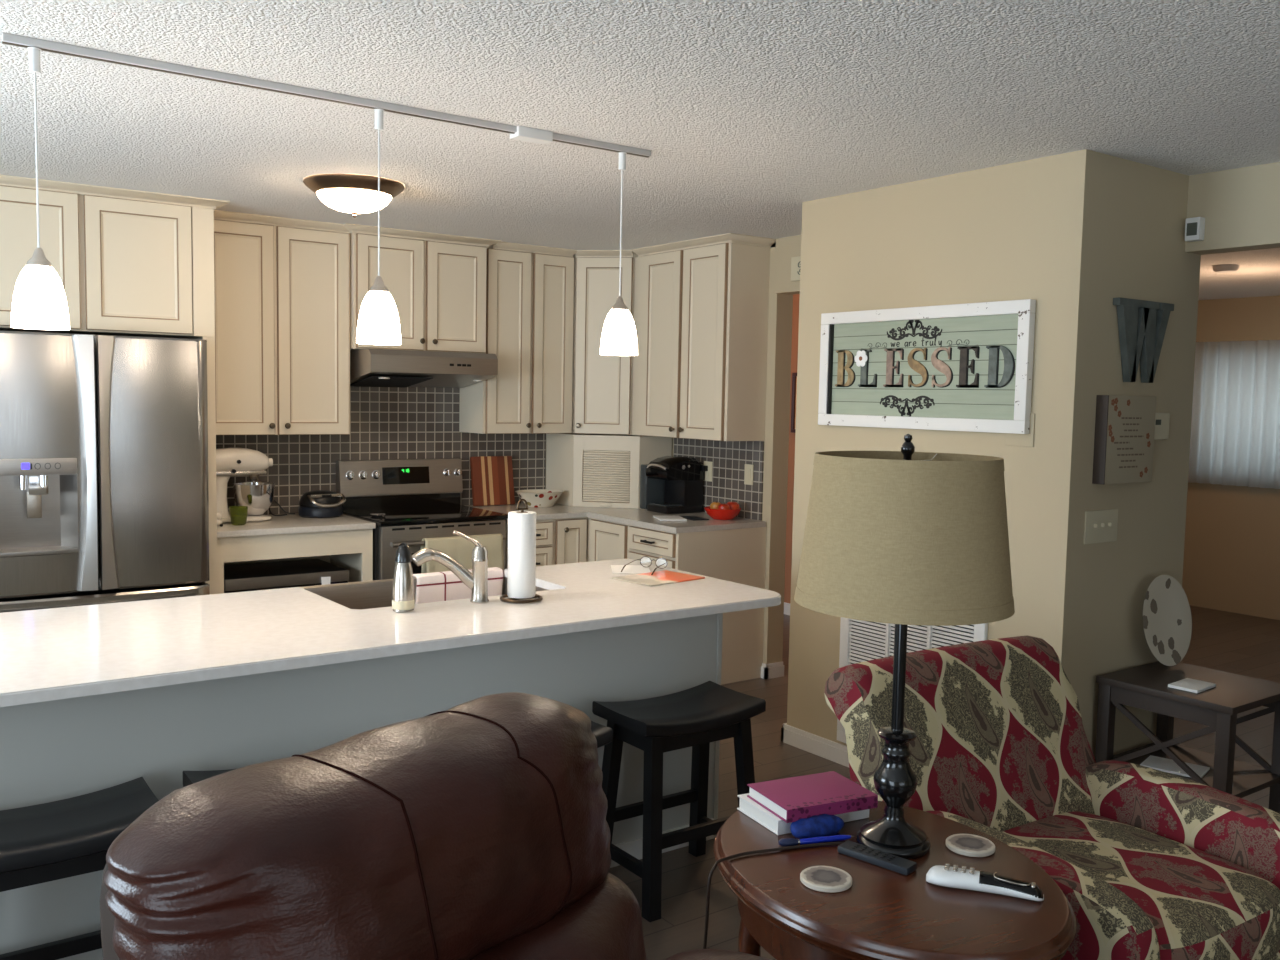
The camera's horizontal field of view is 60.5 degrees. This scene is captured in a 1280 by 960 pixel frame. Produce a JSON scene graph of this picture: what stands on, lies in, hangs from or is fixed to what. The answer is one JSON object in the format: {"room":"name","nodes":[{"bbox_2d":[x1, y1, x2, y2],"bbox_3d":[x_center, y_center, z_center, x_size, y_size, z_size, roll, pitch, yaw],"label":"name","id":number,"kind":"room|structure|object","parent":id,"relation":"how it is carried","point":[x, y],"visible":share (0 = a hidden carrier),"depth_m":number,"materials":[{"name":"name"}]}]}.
{"room":"kitchen","nodes":[
{"label":"kitchen","id":0,"kind":"room"},
{"bbox_2d":[275,433,615,514],"bbox_3d":[-2.604,-0.129,5.631,6.180,2.440,0.120,-2,5,-36],"label":"wall","id":1,"kind":"structure","parent":0,"point":[559,433],"depth_m":7.12,"materials":[{"name":"beige paint"}]},
{"bbox_2d":[0,174,229,338],"bbox_3d":[-2.594,-0.993,5.063,1.182,0.630,0.680,-2,5,-36],"label":"upper cabinet","id":2,"kind":"object","parent":1,"relation":"attached to","point":[127,262],"visible":0.91,"depth_m":4.89,"materials":[{"name":"beige paint"}]},
{"bbox_2d":[214,210,349,434],"bbox_3d":[-1.940,-0.794,5.747,0.780,1.104,0.370,-2,5,-36],"label":"upper cabinet","id":3,"kind":"object","parent":1,"relation":"attached to","point":[282,285],"visible":0.94,"depth_m":5.64,"materials":[{"name":"beige paint"}]},
{"bbox_2d":[216,386,545,514],"bbox_3d":[-1.491,-0.196,6.351,2.190,0.733,0.012,-2,5,-36],"label":"backsplash","id":4,"kind":"structure","parent":1,"relation":"attached to","point":[387,423],"depth_m":6.37,"materials":[{"name":"grey tile"}]},
{"bbox_2d":[344,223,500,353],"bbox_3d":[-1.285,-1.045,6.175,0.912,0.644,0.410,-2,5,-36],"label":"upper cabinet","id":5,"kind":"object","parent":1,"relation":"attached to","point":[436,282],"visible":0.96,"depth_m":6.05,"materials":[{"name":"beige paint"}]},
{"bbox_2d":[350,349,497,387],"bbox_3d":[-1.250,-0.618,6.158,0.750,0.199,0.505,-2,5,-36],"label":"range hood","id":6,"kind":"object","parent":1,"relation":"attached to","point":[368,367],"visible":0.99,"depth_m":5.97,"materials":[{"name":"silver metal"}]},
{"bbox_2d":[459,242,576,433],"bbox_3d":[-0.729,-0.838,6.622,0.613,1.104,0.370,-2,5,-36],"label":"upper cabinet","id":7,"kind":"object","parent":1,"relation":"attached to","point":[530,288],"visible":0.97,"depth_m":6.50,"materials":[{"name":"beige paint"}]},
{"bbox_2d":[572,250,637,434],"bbox_3d":[-0.206,-0.845,6.854,0.577,1.104,0.607,-2,5,-36],"label":"upper cabinet","id":8,"kind":"object","parent":1,"relation":"attached to","point":[602,385],"visible":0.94,"depth_m":6.66,"materials":[{"name":"beige paint"}]},
{"bbox_2d":[0,0,1279,249],"bbox_3d":[0.054,-1.059,1.802,6.060,0.100,9.400,-2,5,-36],"label":"ceiling","id":9,"kind":"structure","parent":0,"point":[747,112],"depth_m":3.22,"materials":[{"name":"white"}]},
{"bbox_2d":[1,33,650,157],"bbox_3d":[-0.780,-1.124,3.322,2.000,0.034,0.060,-2,5,-36],"label":"track rail","id":10,"kind":"object","parent":9,"relation":"attached to","point":[522,133],"visible":1,"depth_m":3.18,"materials":[{"name":"metal"}]},
{"bbox_2d":[11,47,69,329],"bbox_3d":[-1.540,-0.741,2.805,0.134,0.702,0.134,-2,5,-36],"label":"pendant lamp","id":11,"kind":"object","parent":10,"relation":"hanging from","point":[39,301],"visible":1,"depth_m":2.78,"materials":[{"name":"glass"}]},
{"bbox_2d":[356,109,400,344],"bbox_3d":[-0.795,-0.768,3.343,0.134,0.702,0.134,-2,5,-36],"label":"pendant lamp","id":12,"kind":"object","parent":10,"relation":"hanging from","point":[378,321],"visible":1,"depth_m":3.32,"materials":[{"name":"glass"}]},
{"bbox_2d":[600,152,637,355],"bbox_3d":[-0.068,-0.794,3.868,0.134,0.702,0.134,-2,5,-36],"label":"pendant lamp","id":13,"kind":"object","parent":10,"relation":"hanging from","point":[619,337],"visible":1,"depth_m":3.84,"materials":[{"name":"glass"}]},
{"bbox_2d":[303,174,404,217],"bbox_3d":[-1.202,-1.176,4.621,0.414,0.142,0.414,-2,5,-36],"label":"ceiling light","id":14,"kind":"object","parent":9,"relation":"attached to","point":[355,194],"visible":0.98,"depth_m":4.50,"materials":[{"name":"glass"}]},
{"bbox_2d":[784,294,799,602],"bbox_3d":[0.890,-0.166,7.259,1.390,2.400,3.700,-2,5,-36],"label":"wall","id":15,"kind":"structure","parent":0,"point":[795,317],"depth_m":7.96,"materials":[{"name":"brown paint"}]},
{"bbox_2d":[784,602,789,614],"bbox_3d":[1.408,0.982,7.565,0.020,0.084,3.380,-2,5,-36],"label":"baseboard","id":16,"kind":"structure","parent":15,"relation":"attached to","point":[786,605],"depth_m":8.01,"materials":[{"name":"white paint"}]},
{"bbox_2d":[791,373,796,432],"bbox_3d":[1.264,-0.537,7.682,0.025,0.430,0.560,-2,5,-36],"label":"picture","id":17,"kind":"object","parent":15,"relation":"attached to","point":[794,375],"visible":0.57,"depth_m":7.89,"materials":[{"name":"black"}]},
{"bbox_2d":[608,605,1279,959],"bbox_3d":[1.674,1.356,3.815,10.900,0.080,10.400,-2,5,-36],"label":"floor","id":18,"kind":"structure","parent":0,"point":[1236,643],"depth_m":4.82,"materials":[{"name":"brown wood"}]},
{"bbox_2d":[0,777,158,959],"bbox_3d":[-1.355,1.055,2.500,0.476,0.604,0.332,-2,5,-36],"label":"bar stool","id":19,"kind":"object","parent":18,"relation":"on","point":[65,838],"visible":0.73,"depth_m":2.47,"materials":[{"name":"black paint"}]},
{"bbox_2d":[0,331,209,612],"bbox_3d":[-2.564,0.241,5.067,0.953,1.790,0.750,-2,5,-36],"label":"refrigerator","id":20,"kind":"object","parent":18,"relation":"on","point":[104,494],"visible":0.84,"depth_m":4.79,"materials":[{"name":"silver"}]},
{"bbox_2d":[193,337,217,594],"bbox_3d":[-2.223,0.208,5.467,0.055,1.809,0.636,-2,5,-36],"label":"board","id":21,"kind":"object","parent":18,"relation":"on","point":[211,397],"visible":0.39,"depth_m":5.19,"materials":[{"name":"beige paint"}]},
{"bbox_2d":[183,769,234,786],"bbox_3d":[-0.887,1.039,2.826,0.476,0.604,0.332,-2,5,-36],"label":"bar stool","id":22,"kind":"object","parent":18,"relation":"on","point":[189,777],"visible":0.04,"depth_m":2.77,"materials":[{"name":"black paint"}]},
{"bbox_2d":[217,529,372,593],"bbox_3d":[-1.899,0.669,5.774,0.793,0.855,0.588,-2,5,-36],"label":"base cabinet","id":23,"kind":"object","parent":18,"relation":"on","point":[351,550],"visible":0.21,"depth_m":5.56,"materials":[{"name":"beige paint"}]},
{"bbox_2d":[224,559,348,592],"bbox_3d":[-1.901,0.605,5.715,0.625,0.288,0.476,-2,5,-36],"label":"microwave oven","id":24,"kind":"object","parent":23,"relation":"in","point":[308,572],"visible":0.44,"depth_m":5.60,"materials":[{"name":"black plastic"}]},
{"bbox_2d":[217,514,375,537],"bbox_3d":[-1.878,0.228,5.727,0.802,0.030,0.602,-2,5,-36],"label":"countertop","id":25,"kind":"structure","parent":23,"relation":"on","point":[289,523],"depth_m":5.58,"materials":[{"name":"stone"}]},
{"bbox_2d":[217,510,222,526],"bbox_3d":[-2.096,0.188,5.431,0.060,0.085,0.048,-2,5,-36],"label":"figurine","id":26,"kind":"object","parent":25,"relation":"on","point":[219,515],"visible":0.52,"depth_m":5.42,"materials":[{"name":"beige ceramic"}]},
{"bbox_2d":[229,506,247,524],"bbox_3d":[-2.020,0.180,5.525,0.088,0.090,0.088,-2,5,-36],"label":"glass","id":27,"kind":"object","parent":25,"relation":"on","point":[238,514],"visible":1,"depth_m":5.49,"materials":[{"name":"green"}]},
{"bbox_2d":[216,447,274,522],"bbox_3d":[-2.073,0.022,5.683,0.362,0.383,0.214,-2,5,-36],"label":"stand mixer","id":28,"kind":"object","parent":25,"relation":"on","point":[230,461],"visible":0.75,"depth_m":5.64,"materials":[{"name":"beige metal"}]},
{"bbox_2d":[232,482,274,514],"bbox_3d":[-2.015,0.098,5.732,0.214,0.162,0.214,-2,5,-36],"label":"bowl","id":29,"kind":"object","parent":28,"relation":"on","point":[258,496],"depth_m":5.66,"materials":[{"name":"silver metal"}]},
{"bbox_2d":[269,490,345,517],"bbox_3d":[-1.791,0.129,5.944,0.358,0.138,0.314,-2,5,-36],"label":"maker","id":30,"kind":"object","parent":25,"relation":"on","point":[319,503],"visible":0.94,"depth_m":5.89,"materials":[{"name":"black plastic"}]},
{"bbox_2d":[0,613,722,959],"bbox_3d":[-1.253,0.873,3.269,3.245,0.855,0.782,-2,5,-36],"label":"kitchen island","id":31,"kind":"object","parent":18,"relation":"on","point":[54,750],"visible":0.19,"depth_m":3.00,"materials":[{"name":"grey paint"}]},
{"bbox_2d":[0,559,780,706],"bbox_3d":[-1.165,0.432,3.227,3.465,0.030,0.998,-2,5,-36],"label":"island countertop","id":32,"kind":"structure","parent":31,"relation":"on","point":[50,654],"depth_m":3.18,"materials":[{"name":"white stone"}]},
{"bbox_2d":[392,542,414,612],"bbox_3d":[-0.739,0.302,3.426,0.070,0.215,0.070,-2,5,-36],"label":"soap dispenser","id":33,"kind":"object","parent":32,"relation":"on","point":[403,601],"visible":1,"depth_m":3.40,"materials":[{"name":"silver metal"}]},
{"bbox_2d":[300,576,546,609],"bbox_3d":[-0.723,0.516,3.880,0.850,0.263,0.565,-2,5,-36],"label":"farmhouse sink","id":34,"kind":"object","parent":32,"relation":"in","point":[375,593],"visible":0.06,"depth_m":3.97,"materials":[{"name":"silver metal"}]},
{"bbox_2d":[413,567,503,603],"bbox_3d":[-0.705,0.443,4.212,0.370,0.189,0.074,-2,5,-36],"label":"dish towel","id":35,"kind":"object","parent":34,"relation":"on","point":[435,586],"visible":0.48,"depth_m":4.15,"materials":[{"name":"fabric"}]},
{"bbox_2d":[502,576,546,594],"bbox_3d":[-0.716,0.528,3.870,0.850,0.240,0.540,-2,5,-36],"label":"basin","id":36,"kind":"object","parent":34,"relation":"in","point":[504,586],"depth_m":4.29,"materials":[{"name":"silver metal"}]},
{"bbox_2d":[412,531,488,602],"bbox_3d":[-0.617,0.282,3.571,0.254,0.238,0.065,0,5,-17],"label":"kitchen faucet","id":37,"kind":"object","parent":32,"relation":"on","point":[477,581],"visible":0.99,"depth_m":3.58,"materials":[{"name":"silver metal"}]},
{"bbox_2d":[500,499,542,602],"bbox_3d":[-0.392,0.230,3.639,0.143,0.338,0.143,-2,5,-36],"label":"paper towel holder","id":38,"kind":"object","parent":32,"relation":"on","point":[502,598],"visible":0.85,"depth_m":3.62,"materials":[{"name":"brown metal"}]},
{"bbox_2d":[507,511,535,597],"bbox_3d":[-0.392,0.246,3.640,0.093,0.281,0.093,-2,5,-36],"label":"paper towel roll","id":39,"kind":"object","parent":38,"relation":"on","point":[521,579],"visible":1,"depth_m":3.60,"materials":[{"name":"white"}]},
{"bbox_2d":[611,565,650,572],"bbox_3d":[-0.037,0.353,4.340,0.150,0.001,0.200,1,4,-4],"label":"paper sheet","id":40,"kind":"object","parent":32,"relation":"on","point":[615,568],"visible":0.86,"depth_m":4.33,"materials":[{"name":"white"}]},
{"bbox_2d":[621,556,667,574],"bbox_3d":[0.020,0.332,4.276,0.137,0.046,0.155,3,5,26],"label":"eyeglasses","id":41,"kind":"object","parent":40,"relation":"on","point":[645,561],"visible":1,"depth_m":4.33,"materials":[{"name":"glass"}]},
{"bbox_2d":[611,570,704,586],"bbox_3d":[0.069,0.369,4.128,0.290,0.005,0.210,-3,6,-44],"label":"magazine","id":42,"kind":"object","parent":32,"relation":"on","point":[658,577],"visible":1,"depth_m":4.11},
{"bbox_2d":[336,458,507,579],"bbox_3d":[-1.217,0.491,6.168,0.762,1.175,0.697,-2,5,-36],"label":"range","id":43,"kind":"object","parent":18,"relation":"on","point":[420,499],"visible":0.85,"depth_m":6.20,"materials":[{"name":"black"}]},
{"bbox_2d":[343,505,507,525],"bbox_3d":[-1.211,0.193,6.144,0.762,0.022,0.610,-2,5,-36],"label":"cooktop","id":44,"kind":"object","parent":43,"relation":"in","point":[396,515],"depth_m":6.06,"materials":[{"name":"black glass"}]},
{"bbox_2d":[420,534,503,572],"bbox_3d":[-0.959,0.491,5.939,0.468,0.380,0.073,-2,5,-36],"label":"hand towel","id":45,"kind":"object","parent":43,"relation":"hanging from","point":[459,548],"visible":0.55,"depth_m":5.90,"materials":[{"name":"beige fabric"}]},
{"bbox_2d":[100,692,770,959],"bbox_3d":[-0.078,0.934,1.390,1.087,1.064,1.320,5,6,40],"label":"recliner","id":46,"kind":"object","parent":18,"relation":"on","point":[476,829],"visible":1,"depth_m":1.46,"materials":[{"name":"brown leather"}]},
{"bbox_2d":[470,873,646,959],"bbox_3d":[-0.269,0.837,1.549,0.388,0.375,0.770,5,6,40],"label":"armrest","id":47,"kind":"object","parent":46,"relation":"on","point":[602,920],"depth_m":1.64,"materials":[{"name":"brown leather"}]},
{"bbox_2d":[505,517,586,568],"bbox_3d":[-0.704,0.630,6.587,0.537,0.855,0.669,-2,5,-36],"label":"base cabinet","id":48,"kind":"object","parent":18,"relation":"on","point":[564,540],"visible":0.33,"depth_m":6.37,"materials":[{"name":"beige paint"}]},
{"bbox_2d":[591,721,612,747],"bbox_3d":[-0.363,1.021,3.192,0.476,0.604,0.332,-2,5,-36],"label":"bar stool","id":49,"kind":"object","parent":18,"relation":"on","point":[603,734],"visible":0.03,"depth_m":3.19,"materials":[{"name":"black paint"}]},
{"bbox_2d":[586,517,766,684],"bbox_3d":[-0.004,0.644,6.570,0.668,0.855,1.478,-2,5,-36],"label":"base cabinet","id":50,"kind":"object","parent":18,"relation":"on","point":[733,555],"visible":0.23,"depth_m":6.06,"materials":[{"name":"beige paint"}]},
{"bbox_2d":[466,503,765,532],"bbox_3d":[-0.202,0.209,6.390,1.152,0.030,1.492,-2,5,-36],"label":"countertop","id":51,"kind":"structure","parent":50,"relation":"on","point":[641,517],"depth_m":6.28,"materials":[{"name":"stone"}]},
{"bbox_2d":[470,456,514,505],"bbox_3d":[-0.902,0.005,6.715,0.276,0.299,0.073,-2,5,-36],"label":"cutting board","id":52,"kind":"object","parent":51,"relation":"on","point":[492,482],"visible":1,"depth_m":6.70,"materials":[{"name":"brown wood"}]},
{"bbox_2d":[515,489,563,506],"bbox_3d":[-0.614,0.114,6.719,0.316,0.093,0.253,-2,5,-36],"label":"serving bowl","id":53,"kind":"object","parent":51,"relation":"on","point":[534,497],"visible":0.9,"depth_m":6.64,"materials":[{"name":"ceramic"}]},
{"bbox_2d":[546,433,671,508],"bbox_3d":[-0.226,-0.059,6.807,0.815,0.440,0.228,2,4,13],"label":"appliance garage","id":54,"kind":"object","parent":51,"relation":"on","point":[590,470],"visible":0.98,"depth_m":6.72,"materials":[{"name":"beige paint"}]},
{"bbox_2d":[653,515,686,520],"bbox_3d":[0.167,0.214,6.161,0.150,0.008,0.200,0,4,-12],"label":"tablet","id":55,"kind":"object","parent":51,"relation":"on","point":[670,517],"visible":1,"depth_m":6.11,"materials":[{"name":"white plastic"}]},
{"bbox_2d":[640,456,704,513],"bbox_3d":[0.183,0.022,6.556,0.299,0.329,0.284,-2,5,-36],"label":"coffee machine","id":56,"kind":"object","parent":51,"relation":"on","point":[668,484],"visible":1,"depth_m":6.49,"materials":[{"name":"black plastic"}]},
{"bbox_2d":[649,502,681,506],"bbox_3d":[0.151,0.145,6.503,0.120,0.007,0.160,-2,5,-36],"label":"drip tray","id":57,"kind":"object","parent":56,"relation":"on","point":[651,504],"depth_m":6.48,"materials":[{"name":"grey plastic"}]},
{"bbox_2d":[681,516,708,519],"bbox_3d":[0.305,0.215,6.200,0.100,0.006,0.180,-1,5,-24],"label":"wallet","id":58,"kind":"object","parent":51,"relation":"on","point":[685,517],"visible":0.97,"depth_m":6.17,"materials":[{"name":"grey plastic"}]},
{"bbox_2d":[704,506,740,519],"bbox_3d":[0.467,0.189,6.197,0.210,0.064,0.210,-2,5,-36],"label":"fruit bowl","id":59,"kind":"object","parent":51,"relation":"on","point":[717,514],"visible":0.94,"depth_m":6.12,"materials":[{"name":"red ceramic"}]},
{"bbox_2d":[718,502,729,509],"bbox_3d":[0.470,0.162,6.148,0.072,0.074,0.072,-2,5,-36],"label":"apple","id":60,"kind":"object","parent":59,"relation":"in","point":[724,506],"visible":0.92,"depth_m":6.12,"materials":[{"name":"red food"}]},
{"bbox_2d":[727,500,739,509],"bbox_3d":[0.521,0.156,6.197,0.084,0.086,0.084,-2,5,-36],"label":"apple","id":61,"kind":"object","parent":59,"relation":"in","point":[733,505],"visible":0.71,"depth_m":6.16,"materials":[{"name":"red food"}]},
{"bbox_2d":[592,681,765,921],"bbox_3d":[0.121,1.005,3.530,0.476,0.604,0.332,-2,5,-36],"label":"bar stool","id":62,"kind":"object","parent":18,"relation":"on","point":[695,717],"visible":0.83,"depth_m":3.46,"materials":[{"name":"black paint"}]},
{"bbox_2d":[714,801,1075,959],"bbox_3d":[0.506,1.106,2.344,0.656,0.603,0.840,-1,5,-27],"label":"side table","id":63,"kind":"object","parent":18,"relation":"on","point":[885,914],"visible":0.76,"depth_m":2.15,"materials":[{"name":"brown wood"}]},
{"bbox_2d":[737,793,868,834],"bbox_3d":[0.382,0.766,2.576,0.255,0.034,0.172,-1,5,-27],"label":"paperback book","id":64,"kind":"object","parent":63,"relation":"on","point":[747,806],"visible":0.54,"depth_m":2.52,"materials":[{"name":"white paper"}]},
{"bbox_2d":[747,771,877,822],"bbox_3d":[0.400,0.735,2.555,0.245,0.030,0.175,-1,5,-25],"label":"book","id":65,"kind":"object","parent":64,"relation":"on","point":[792,799],"visible":1,"depth_m":2.52,"materials":[{"name":"pink paper"}]},
{"bbox_2d":[778,835,853,846],"bbox_3d":[0.387,0.787,2.403,0.178,0.018,0.017,0,5,-16],"label":"ballpoint pen","id":66,"kind":"object","parent":63,"relation":"on","point":[785,842],"visible":1,"depth_m":2.40,"materials":[{"name":"blue plastic"}]},
{"bbox_2d":[790,814,843,838],"bbox_3d":[0.397,0.770,2.453,0.136,0.043,0.056,-1,5,-24],"label":"pouch","id":67,"kind":"object","parent":63,"relation":"on","point":[821,825],"visible":0.95,"depth_m":2.43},
{"bbox_2d":[800,866,851,892],"bbox_3d":[0.376,0.805,2.215,0.104,0.011,0.104,3,5,24],"label":"coaster","id":68,"kind":"object","parent":63,"relation":"on","point":[828,879],"visible":1,"depth_m":2.20,"materials":[{"name":"stone"}]},
{"bbox_2d":[703,434,1014,948],"bbox_3d":[0.477,0.653,2.337,0.657,1.504,0.460,-2,5,-36],"label":"table lamp","id":69,"kind":"object","parent":63,"relation":"on","point":[905,537],"visible":0.99,"depth_m":2.18,"materials":[{"name":"fabric"}]},
{"bbox_2d":[838,840,916,874],"bbox_3d":[0.500,0.796,2.317,0.166,0.018,0.044,5,6,42],"label":"remote control","id":70,"kind":"object","parent":63,"relation":"on","point":[885,860],"visible":1,"depth_m":2.30,"materials":[{"name":"grey plastic"}]},
{"bbox_2d":[946,834,994,856],"bbox_3d":[0.721,0.797,2.397,0.104,0.011,0.104,5,6,44],"label":"coaster","id":71,"kind":"object","parent":63,"relation":"on","point":[970,845],"visible":1,"depth_m":2.38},
{"bbox_2d":[926,863,1043,900],"bbox_3d":[0.686,0.799,2.186,0.224,0.039,0.067,3,5,20],"label":"remote control","id":72,"kind":"object","parent":63,"relation":"on","point":[947,876],"visible":1,"depth_m":2.17,"materials":[{"name":"white plastic"}]},
{"bbox_2d":[824,635,1279,959],"bbox_3d":[1.095,0.943,2.854,0.868,0.868,0.948,-2,5,-34],"label":"upholstered armchair","id":73,"kind":"object","parent":18,"relation":"on","point":[1149,863],"visible":0.74,"depth_m":2.88,"materials":[{"name":"fabric"}]},
{"bbox_2d":[1003,812,1279,959],"bbox_3d":[1.174,1.027,2.741,0.600,0.210,0.660,-2,5,-34],"label":"seat cushion","id":74,"kind":"object","parent":73,"relation":"on","point":[1205,893],"depth_m":2.64,"materials":[{"name":"fabric"}]},
{"bbox_2d":[1095,661,1279,813],"bbox_3d":[1.988,1.015,3.952,0.484,0.590,0.487,-2,5,-36],"label":"console table","id":75,"kind":"object","parent":18,"relation":"on","point":[1145,687],"visible":0.58,"depth_m":3.88,"materials":[{"name":"brown wood"}]},
{"bbox_2d":[1143,575,1191,665],"bbox_3d":[1.978,0.525,4.121,0.340,0.335,0.068,-2,5,-36],"label":"plate","id":76,"kind":"object","parent":75,"relation":"on","point":[1167,620],"visible":1,"depth_m":4.13,"materials":[{"name":"ceramic"}]},
{"bbox_2d":[1140,755,1209,777],"bbox_3d":[1.919,1.030,3.938,0.200,0.008,0.140,5,6,39],"label":"paper stack","id":77,"kind":"object","parent":75,"relation":"on","point":[1154,762],"visible":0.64,"depth_m":3.93,"materials":[{"name":"white"}]},
{"bbox_2d":[1168,678,1215,692],"bbox_3d":[1.936,0.720,3.848,0.150,0.010,0.100,-3,6,-40],"label":"paper pad","id":78,"kind":"object","parent":75,"relation":"on","point":[1187,684],"visible":1,"depth_m":3.83,"materials":[{"name":"white"}]},
{"bbox_2d":[1113,743,1279,797],"bbox_3d":[1.986,1.045,3.957,0.450,0.020,0.460,-2,5,-36],"label":"shelf","id":79,"kind":"object","parent":75,"relation":"attached to","point":[1248,779],"depth_m":3.94,"materials":[{"name":"brown wood"}]},
{"bbox_2d":[616,162,1279,663],"bbox_3d":[2.549,0.120,3.670,0.140,2.440,9.120,-2,5,-36],"label":"wall","id":80,"kind":"structure","parent":0,"point":[1240,207],"depth_m":6.00,"materials":[{"name":"beige paint"}]},
{"bbox_2d":[631,233,775,440],"bbox_3d":[0.326,-0.795,6.322,0.340,1.104,0.951,-2,5,-36],"label":"upper cabinet","id":81,"kind":"object","parent":80,"relation":"attached to","point":[701,304],"visible":1,"depth_m":6.10,"materials":[{"name":"beige paint"}]},
{"bbox_2d":[702,461,712,481],"bbox_3d":[0.390,-0.051,6.510,0.040,0.118,0.075,-2,5,-36],"label":"wall outlet","id":82,"kind":"object","parent":80,"relation":"attached to","point":[707,467],"visible":1,"depth_m":6.50,"materials":[{"name":"beige plastic"}]},
{"bbox_2d":[674,438,763,520],"bbox_3d":[0.449,-0.038,6.473,0.012,0.473,0.810,-2,5,-36],"label":"backsplash","id":83,"kind":"structure","parent":80,"relation":"attached to","point":[729,459],"depth_m":6.35,"materials":[{"name":"grey tile"}]},
{"bbox_2d":[744,464,753,484],"bbox_3d":[0.616,-0.031,6.223,0.010,0.116,0.072,-2,5,-36],"label":"light switch","id":84,"kind":"object","parent":80,"relation":"attached to","point":[749,469],"visible":1,"depth_m":6.22,"materials":[{"name":"beige plastic"}]},
{"bbox_2d":[761,661,783,678],"bbox_3d":[0.750,1.073,6.210,0.138,0.084,0.046,-2,5,-36],"label":"baseboard","id":85,"kind":"structure","parent":80,"relation":"attached to","point":[772,670],"depth_m":6.18,"materials":[{"name":"white paint"}]},
{"bbox_2d":[791,256,800,280],"bbox_3d":[0.857,-1.122,5.811,0.021,0.125,0.150,-2,5,-36],"label":"wall plaque","id":86,"kind":"object","parent":80,"relation":"attached to","point":[795,261],"visible":0.49,"depth_m":5.84,"materials":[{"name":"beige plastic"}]},
{"bbox_2d":[1185,217,1204,241],"bbox_3d":[2.077,-0.939,4.111,0.044,0.085,0.056,-2,5,-36],"label":"sensor","id":87,"kind":"object","parent":80,"relation":"attached to","point":[1194,227],"visible":1,"depth_m":4.09,"materials":[{"name":"white plastic"}]},
{"bbox_2d":[787,149,1200,757],"bbox_3d":[1.421,0.025,4.630,0.798,2.440,1.375,-2,5,-36],"label":"wall","id":88,"kind":"structure","parent":0,"point":[1076,232],"depth_m":4.07,"materials":[{"name":"beige paint"}]},
{"bbox_2d":[781,723,848,766],"bbox_3d":[1.343,1.201,4.679,0.696,0.084,1.411,-2,5,-36],"label":"baseboard","id":89,"kind":"structure","parent":88,"relation":"attached to","point":[825,748],"depth_m":4.87,"materials":[{"name":"white paint"}]},
{"bbox_2d":[837,617,987,743],"bbox_3d":[1.081,0.805,4.440,0.019,0.700,0.735,-2,5,-36],"label":"air vent","id":90,"kind":"object","parent":88,"relation":"in","point":[860,641],"visible":0.14,"depth_m":4.53,"materials":[{"name":"white plastic"}]},
{"bbox_2d":[818,299,1035,433],"bbox_3d":[1.094,-0.442,4.347,0.034,0.480,1.035,-2,5,-36],"label":"framed sign","id":91,"kind":"object","parent":88,"relation":"attached to","point":[969,366],"visible":1,"depth_m":4.29,"materials":[{"name":"green wood"}]},
{"bbox_2d":[854,350,866,366],"bbox_3d":[0.921,-0.506,4.574,0.005,0.067,0.073,-2,5,-36],"label":"flower","id":92,"kind":"object","parent":91,"relation":"on","point":[860,356],"depth_m":4.57,"materials":[{"name":"white paper"}]},
{"bbox_2d":[1005,413,1034,446],"bbox_3d":[1.380,-0.183,3.989,0.006,0.120,0.120,-2,5,-36],"label":"cover plate","id":93,"kind":"object","parent":88,"relation":"attached to","point":[1027,440],"visible":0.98,"depth_m":3.97,"materials":[{"name":"beige paint"}]},
{"bbox_2d":[1084,509,1117,543],"bbox_3d":[1.649,0.166,3.944,0.211,0.117,0.018,-2,5,-36],"label":"light switch","id":94,"kind":"object","parent":88,"relation":"attached to","point":[1100,526],"visible":1,"depth_m":3.94,"materials":[{"name":"beige plastic"}]},
{"bbox_2d":[1092,395,1155,484],"bbox_3d":[1.757,-0.147,3.977,0.318,0.315,0.045,-2,5,-36],"label":"print","id":95,"kind":"object","parent":88,"relation":"attached to","point":[1124,425],"visible":1,"depth_m":3.93,"materials":[{"name":"beige"}]},
{"bbox_2d":[1113,297,1173,382],"bbox_3d":[1.834,-0.505,4.009,0.365,0.296,0.028,-2,5,-36],"label":"decorative letter","id":96,"kind":"object","parent":88,"relation":"attached to","point":[1142,324],"visible":1,"depth_m":3.98,"materials":[{"name":"metal"}]},
{"bbox_2d":[1154,413,1169,439],"bbox_3d":[1.942,-0.202,4.118,0.130,0.100,0.027,-2,5,-36],"label":"thermostat","id":97,"kind":"object","parent":88,"relation":"attached to","point":[1162,420],"visible":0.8,"depth_m":4.12,"materials":[{"name":"beige plastic"}]},
{"bbox_2d":[770,245,1279,299],"bbox_3d":[4.176,-1.205,5.400,4.840,0.080,10.400,-2,5,-36],"label":"ceiling","id":98,"kind":"structure","parent":0,"point":[1258,273],"depth_m":6.94,"materials":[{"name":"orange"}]},
{"bbox_2d":[1213,264,1238,272],"bbox_3d":[3.442,-1.239,6.449,0.140,0.038,0.140,-2,5,-36],"label":"smoke detector","id":99,"kind":"object","parent":98,"relation":"attached to","point":[1228,268],"visible":1,"depth_m":6.40,"materials":[{"name":"white plastic"}]},
{"bbox_2d":[1182,296,1279,619],"bbox_3d":[4.692,0.108,4.623,4.490,2.400,7.950,-2,5,-36],"label":"wall","id":100,"kind":"structure","parent":0,"point":[1231,561],"depth_m":8.40,"materials":[{"name":"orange paint"}]},
{"bbox_2d":[1188,340,1279,488],"bbox_3d":[4.851,-0.459,7.815,0.070,1.090,2.000,-2,5,-36],"label":"window blinds","id":101,"kind":"object","parent":100,"relation":"hanging from","point":[1235,437],"visible":0.85,"depth_m":8.28,"materials":[{"name":"white fabric"}]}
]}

